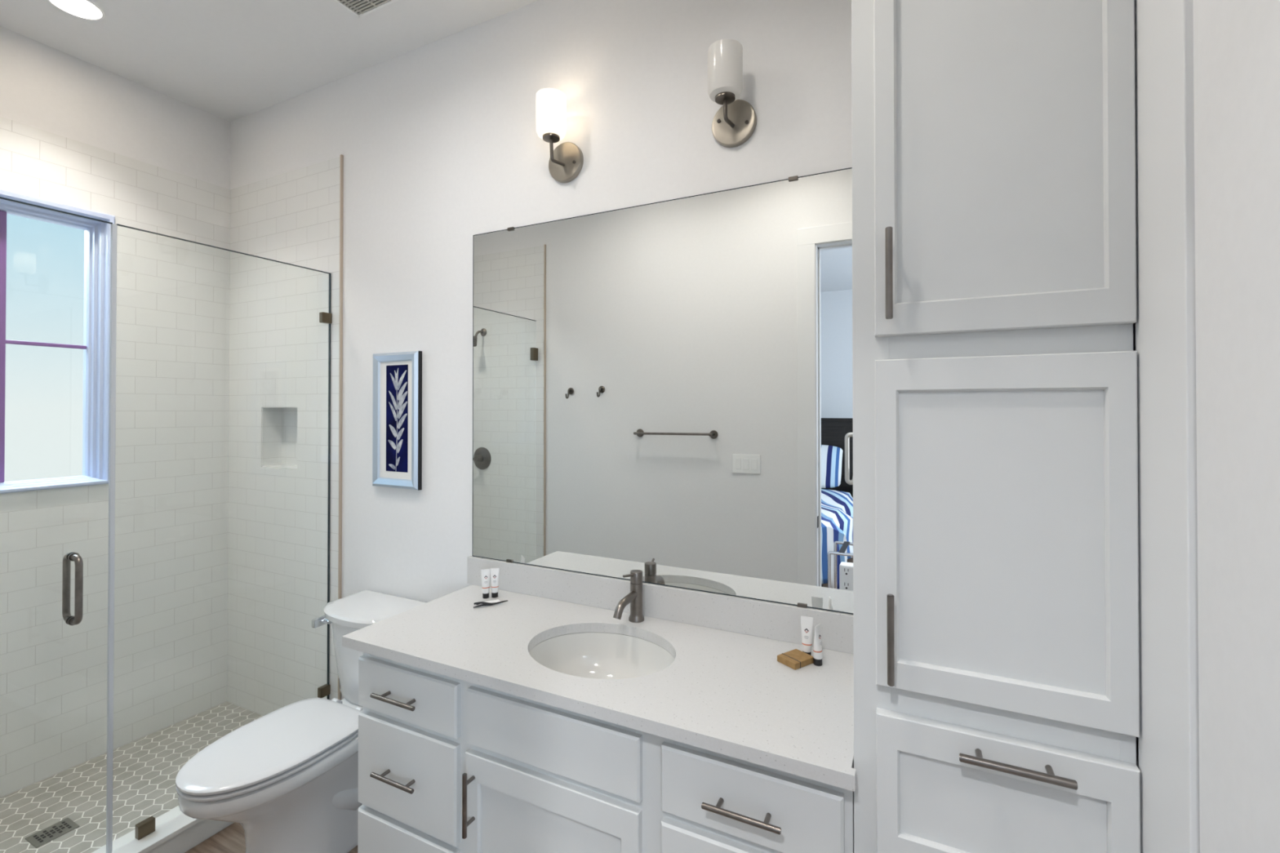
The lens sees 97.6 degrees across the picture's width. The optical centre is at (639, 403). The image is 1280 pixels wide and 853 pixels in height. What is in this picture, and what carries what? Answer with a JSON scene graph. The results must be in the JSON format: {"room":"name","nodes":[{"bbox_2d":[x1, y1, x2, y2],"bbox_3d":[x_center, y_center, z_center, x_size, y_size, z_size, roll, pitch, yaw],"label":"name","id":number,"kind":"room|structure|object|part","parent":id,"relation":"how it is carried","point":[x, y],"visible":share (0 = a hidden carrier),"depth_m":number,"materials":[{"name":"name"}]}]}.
{"room":"bathroom","nodes":[
{"label":"bathroom","id":0,"kind":"room"},
{"bbox_2d":[0,26,230,798],"bbox_3d":[-2.614,0.106,2.322,0.160,3.255,1.860,0,-1,26],"label":"wall","id":1,"kind":"structure","parent":0,"point":[74,131],"depth_m":2.62,"materials":[{"name":"tile"}]},
{"bbox_2d":[0,188,115,493],"bbox_3d":[-2.606,-0.251,2.283,0.141,1.219,0.674,0,-1,26],"label":"window","id":2,"kind":"structure","parent":1,"relation":"in","point":[95,347],"depth_m":2.54,"materials":[{"name":"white plastic"}]},
{"bbox_2d":[0,701,263,852],"bbox_3d":[-2.208,1.653,2.098,0.775,0.158,1.600,0,-1,26],"label":"floor","id":3,"kind":"structure","parent":0,"point":[145,770],"depth_m":2.27,"materials":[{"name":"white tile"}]},
{"bbox_2d":[25,817,79,848],"bbox_3d":[-2.155,1.572,2.057,0.097,0.005,0.115,0,-1,26],"label":"floor drain","id":4,"kind":"object","parent":3,"relation":"on","point":[66,825],"visible":1,"depth_m":2.05,"materials":[{"name":"silver metal"}]},
{"bbox_2d":[0,0,537,121],"bbox_3d":[-0.928,-1.588,1.504,3.920,0.120,1.860,0,-1,26],"label":"ceiling","id":5,"kind":"structure","parent":0,"point":[230,60],"depth_m":2.32,"materials":[{"name":"paint"}]},
{"bbox_2d":[48,0,106,20],"bbox_3d":[-2.150,-1.519,2.135,0.168,0.007,0.168,0,-1,26],"label":"recessed light","id":6,"kind":"object","parent":5,"relation":"in","point":[85,9],"visible":1,"depth_m":2.15,"materials":[{"name":"white plastic"}]},
{"bbox_2d":[334,0,397,17],"bbox_3d":[-1.029,-1.520,1.992,0.310,0.008,0.310,0,-1,26],"label":"ceiling vent","id":7,"kind":"object","parent":5,"relation":"in","point":[360,8],"visible":1,"depth_m":2.13,"materials":[{"name":"white plastic"}]},
{"bbox_2d":[185,822,357,852],"bbox_3d":[-0.484,1.675,1.180,2.860,0.100,1.720,0,-1,26],"label":"floor","id":8,"kind":"structure","parent":0,"point":[231,839],"depth_m":2.08,"materials":[{"name":"brown wood"}]},
{"bbox_2d":[92,805,234,852],"bbox_3d":[-1.800,1.605,1.895,0.143,0.150,1.596,0,-1,26],"label":"shower curb","id":9,"kind":"object","parent":8,"relation":"on","point":[175,832],"depth_m":2.03,"materials":[{"name":"stone"}]},
{"bbox_2d":[116,223,332,839],"bbox_3d":[-1.625,0.459,2.270,0.026,2.149,0.784,0,-1,26],"label":"glass panel","id":10,"kind":"object","parent":9,"relation":"on","point":[146,827],"visible":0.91,"depth_m":2.61,"materials":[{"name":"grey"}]},
{"bbox_2d":[175,590,426,852],"bbox_3d":[-1.217,1.227,2.051,0.452,0.810,0.794,0,-1,26],"label":"toilet","id":11,"kind":"object","parent":8,"relation":"on","point":[288,776],"visible":0.67,"depth_m":1.92,"materials":[{"name":"white ceramic"}]},
{"bbox_3d":[-1.261,1.189,1.935,0.394,0.016,0.545,0,-1,26],"label":"seat","id":12,"kind":"part","parent":11,"relation":"part of","materials":[{"name":"white plastic"}]},
{"bbox_3d":[-1.263,1.167,1.931,0.396,0.022,0.538,0,-1,26],"label":"lid","id":13,"kind":"part","parent":11,"relation":"part of","materials":[{"name":"white plastic"}]},
{"bbox_3d":[-1.310,0.901,2.314,0.055,0.035,0.060,0,-1,26],"label":"flush lever","id":14,"kind":"part","parent":11,"relation":"part of","materials":[{"name":"silver metal"}]},
{"bbox_3d":[-1.086,1.035,2.291,0.394,0.333,0.234,0,-1,26],"label":"tank","id":15,"kind":"part","parent":11,"relation":"part of","materials":[{"name":"white ceramic"}]},
{"bbox_3d":[-1.090,0.846,2.284,0.428,0.044,0.269,0,-1,26],"label":"tank lid","id":16,"kind":"part","parent":11,"relation":"part of","materials":[{"name":"white ceramic"}]},
{"bbox_2d":[357,652,853,852],"bbox_3d":[-0.117,1.184,1.632,1.431,0.889,0.588,0,-1,26],"label":"vanity cabinet","id":17,"kind":"object","parent":8,"relation":"on","point":[446,764],"visible":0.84,"depth_m":1.42,"materials":[{"name":"paint"}]},
{"bbox_3d":[-0.705,1.085,1.617,0.168,0.012,0.040,0,-1,26],"label":"handle","id":18,"kind":"part","parent":17,"relation":"part of","materials":[{"name":"silver metal"}]},
{"bbox_3d":[-0.704,0.854,1.619,0.172,0.012,0.040,0,-1,26],"label":"handle","id":19,"kind":"part","parent":17,"relation":"part of","materials":[{"name":"silver metal"}]},
{"bbox_3d":[-0.684,1.380,1.638,0.401,0.277,0.020,0,-1,26],"label":"drawer","id":20,"kind":"part","parent":17,"relation":"part of","materials":[{"name":"paint"}]},
{"bbox_3d":[-0.684,1.086,1.641,0.401,0.275,0.020,0,-1,26],"label":"drawer","id":21,"kind":"part","parent":17,"relation":"part of","materials":[{"name":"paint"}]},
{"bbox_3d":[-0.684,0.853,1.642,0.401,0.148,0.020,0,-1,26],"label":"drawer","id":22,"kind":"part","parent":17,"relation":"part of","materials":[{"name":"paint"}]},
{"bbox_3d":[-0.458,1.064,1.495,0.012,0.167,0.040,0,-1,26],"label":"handle","id":23,"kind":"part","parent":17,"relation":"part of","materials":[{"name":"silver metal"}]},
{"bbox_3d":[-0.236,1.233,1.419,0.528,0.567,0.022,0,-1,26],"label":"door","id":24,"kind":"part","parent":17,"relation":"part of","materials":[{"name":"paint"}]},
{"bbox_2d":[342,555,855,791],"bbox_3d":[-0.135,0.671,1.652,1.494,0.137,0.578,0,-1,26],"label":"countertop","id":25,"kind":"structure","parent":17,"relation":"on","point":[725,691],"depth_m":1.56,"materials":[{"name":"stone"}]},
{"bbox_2d":[480,568,490,598],"bbox_3d":[-0.567,0.660,2.062,0.025,0.104,0.025,0,-1,26],"label":"toiletry tube","id":26,"kind":"object","parent":25,"relation":"on","point":[486,573],"visible":1,"depth_m":2.06,"materials":[{"name":"white plastic"}]},
{"bbox_2d":[473,599,507,608],"bbox_3d":[-0.534,0.704,1.993,0.122,0.015,0.052,0,-1,-32],"label":"packet","id":27,"kind":"object","parent":25,"relation":"on","point":[482,604],"visible":1,"depth_m":1.98,"materials":[{"name":"white plastic"}]},
{"bbox_2d":[489,568,499,597],"bbox_3d":[-0.536,0.660,2.071,0.028,0.106,0.024,0,-1,26],"label":"toiletry tube","id":28,"kind":"object","parent":25,"relation":"on","point":[495,572],"visible":1,"depth_m":2.06,"materials":[{"name":"white plastic"}]},
{"bbox_2d":[528,632,674,679],"bbox_3d":[-0.114,0.817,1.629,0.481,0.154,0.391,0,-1,26],"label":"sink basin","id":29,"kind":"object","parent":25,"relation":"in","point":[597,655],"visible":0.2,"depth_m":1.78,"materials":[{"name":"white ceramic"}]},
{"bbox_2d":[613,569,644,622],"bbox_3d":[-0.035,0.630,1.799,0.051,0.161,0.155,0,-1,26],"label":"faucet","id":30,"kind":"object","parent":25,"relation":"on","point":[634,597],"visible":1,"depth_m":1.83,"materials":[{"name":"silver metal"}]},
{"bbox_3d":[-0.046,0.641,1.786,0.026,0.066,0.121,0,-1,31],"label":"spout","id":31,"kind":"part","parent":30,"relation":"part of","materials":[{"name":"silver metal"}]},
{"bbox_3d":[-0.021,0.568,1.828,0.041,0.036,0.081,0,-1,26],"label":"lever","id":32,"kind":"part","parent":30,"relation":"part of","materials":[{"name":"silver metal"}]},
{"bbox_2d":[777,648,813,670],"bbox_3d":[0.427,0.700,1.538,0.078,0.017,0.064,0,-1,-34],"label":"soap box","id":33,"kind":"object","parent":25,"relation":"on","point":[795,659],"visible":1,"depth_m":1.52,"materials":[{"name":"brown cardboard"}]},
{"bbox_2d":[800,615,813,655],"bbox_3d":[0.467,0.652,1.569,0.025,0.113,0.025,0,0,-18],"label":"toiletry tube","id":34,"kind":"object","parent":25,"relation":"on","point":[806,623],"visible":0.83,"depth_m":1.56,"materials":[{"name":"white plastic"}]},
{"bbox_2d":[813,623,822,666],"bbox_3d":[0.483,0.655,1.525,0.025,0.106,0.025,0,0,1],"label":"toiletry tube","id":35,"kind":"object","parent":25,"relation":"on","point":[817,650],"visible":1,"depth_m":1.51,"materials":[{"name":"white plastic"}]},
{"bbox_3d":[0.226,1.084,1.191,0.393,0.271,0.020,0,-1,26],"label":"drawer","id":36,"kind":"part","parent":17,"relation":"part of","materials":[{"name":"paint"}]},
{"bbox_3d":[0.212,0.853,1.166,0.166,0.012,0.040,0,-1,26],"label":"handle","id":37,"kind":"part","parent":17,"relation":"part of","materials":[{"name":"silver metal"}]},
{"bbox_3d":[0.226,0.850,1.193,0.393,0.149,0.020,0,-1,26],"label":"drawer","id":38,"kind":"part","parent":17,"relation":"part of","materials":[{"name":"paint"}]},
{"bbox_2d":[851,0,1140,852],"bbox_3d":[0.719,0.195,1.223,0.433,2.860,0.595,0,-1,26],"label":"tall cabinet","id":39,"kind":"object","parent":8,"relation":"on","point":[996,659],"visible":1,"depth_m":0.99,"materials":[{"name":"paint"}]},
{"bbox_3d":[0.465,-0.241,1.045,0.012,0.169,0.038,0,-1,26],"label":"handle","id":40,"kind":"part","parent":39,"relation":"part of","materials":[{"name":"silver metal"}]},
{"bbox_3d":[0.465,0.433,1.039,0.012,0.165,0.038,0,-1,26],"label":"handle","id":41,"kind":"part","parent":39,"relation":"part of","materials":[{"name":"silver metal"}]},
{"bbox_3d":[0.629,-0.644,1.001,0.390,1.026,0.022,0,-1,26],"label":"door","id":42,"kind":"part","parent":39,"relation":"part of","materials":[{"name":"paint"}]},
{"bbox_3d":[0.629,0.225,0.994,0.390,0.620,0.022,0,-1,26],"label":"door","id":43,"kind":"part","parent":39,"relation":"part of","materials":[{"name":"paint"}]},
{"bbox_3d":[0.629,0.728,0.990,0.390,0.280,0.022,0,-1,26],"label":"drawer","id":44,"kind":"part","parent":39,"relation":"part of","materials":[{"name":"paint"}]},
{"bbox_3d":[0.636,0.615,0.952,0.165,0.014,0.041,0,-1,26],"label":"handle","id":45,"kind":"part","parent":39,"relation":"part of","materials":[{"name":"silver metal"}]},
{"bbox_2d":[226,0,852,715],"bbox_3d":[-0.481,0.106,2.226,3.770,3.255,0.144,0,-1,26],"label":"wall","id":46,"kind":"structure","parent":0,"point":[441,146],"depth_m":2.38,"materials":[{"name":"paint"}]},
{"bbox_2d":[337,154,343,700],"bbox_3d":[-1.383,0.191,2.589,0.010,2.691,0.011,0,-1,26],"label":"trim","id":47,"kind":"structure","parent":46,"relation":"attached to","point":[341,181],"depth_m":2.59,"materials":[{"name":"beige metal"}]},
{"bbox_2d":[372,351,422,490],"bbox_3d":[-1.052,0.070,2.415,0.279,0.585,0.029,0,-1,26],"label":"framed print","id":48,"kind":"object","parent":46,"relation":"attached to","point":[397,436],"visible":1,"depth_m":2.41,"materials":[{"name":"blue paper"}]},
{"bbox_3d":[-0.926,0.070,2.359,0.004,0.585,0.017,0,-1,26],"label":"frame","id":49,"kind":"part","parent":48,"relation":"part of","materials":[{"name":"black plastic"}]},
{"bbox_2d":[536,88,583,182],"bbox_3d":[-0.301,-0.943,1.985,0.142,0.267,0.151,0,-1,26],"label":"wall sconce","id":50,"kind":"object","parent":46,"relation":"attached to","point":[566,162],"visible":1,"depth_m":1.95,"materials":[{"name":"white glass"}]},
{"bbox_3d":[-0.311,-1.005,1.964,0.104,0.144,0.104,0,-1,26],"label":"lamp shade","id":51,"kind":"part","parent":50,"relation":"part of","materials":[{"name":"white glass"}]},
{"bbox_3d":[-0.295,-0.890,1.996,0.012,0.078,0.086,0,-1,26],"label":"arm","id":52,"kind":"part","parent":50,"relation":"part of","materials":[{"name":"silver metal"}]},
{"bbox_2d":[467,555,853,653],"bbox_3d":[-0.015,0.658,1.904,1.486,0.107,0.019,0,-1,26],"label":"backsplash","id":53,"kind":"structure","parent":46,"relation":"attached to","point":[753,617],"depth_m":1.82,"materials":[{"name":"stone"}]},
{"bbox_2d":[471,167,853,614],"bbox_3d":[-0.007,-0.037,1.910,1.472,1.287,0.012,0,-1,26],"label":"wall mirror","id":54,"kind":"object","parent":46,"relation":"attached to","point":[663,390],"visible":0.95,"depth_m":1.84,"materials":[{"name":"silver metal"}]},
{"bbox_2d":[707,38,756,147],"bbox_3d":[0.266,-0.938,1.705,0.142,0.251,0.151,0,-1,26],"label":"wall sconce","id":55,"kind":"object","parent":46,"relation":"attached to","point":[735,122],"visible":1,"depth_m":1.67,"materials":[{"name":"white glass"}]},
{"bbox_3d":[0.256,-0.991,1.684,0.104,0.144,0.104,0,-1,26],"label":"lamp shade","id":56,"kind":"part","parent":55,"relation":"part of","materials":[{"name":"white glass"}]},
{"bbox_3d":[0.272,-0.885,1.716,0.012,0.062,0.086,0,-1,26],"label":"arm","id":57,"kind":"part","parent":55,"relation":"part of","materials":[{"name":"silver metal"}]},
{"bbox_2d":[1133,322,1138,768],"bbox_3d":[0.739,0.092,0.589,0.134,3.255,1.720,0,-1,26],"label":"wall","id":58,"kind":"structure","parent":0,"point":[1134,324],"depth_m":0.96,"materials":[{"name":"paint"}]},
{"bbox_2d":[1134,0,1199,852],"bbox_3d":[0.774,0.044,0.827,0.012,3.155,0.193,0,-1,26],"label":"trim","id":59,"kind":"structure","parent":58,"relation":"attached to","point":[1166,324],"depth_m":0.80,"materials":[{"name":"white paint"}]},
{"bbox_2d":[1192,0,1279,852],"bbox_3d":[0.529,0.040,0.334,0.016,3.155,0.836,0,-1,26],"label":"wall","id":60,"kind":"structure","parent":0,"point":[1237,42],"depth_m":0.62,"materials":[{"name":"paint"}]},
{"bbox_3d":[-1.312,0.093,0.712,3.920,3.255,0.124,0,-1,26],"label":"wall","id":61,"kind":"structure","parent":0,"visible":0},
{"bbox_2d":[0,196,116,852],"bbox_3d":[-1.978,0.451,1.555,0.109,2.144,0.809,0,-1,26],"label":"shower door","id":62,"kind":"structure","parent":61,"relation":"attached to","point":[77,619],"depth_m":1.91,"materials":[{"name":"clear glass"}]},
{"bbox_3d":[-1.845,0.601,1.823,0.109,0.235,0.027,0,-1,26],"label":"handle","id":63,"kind":"part","parent":62,"relation":"part of","materials":[{"name":"silver metal"}]}
]}

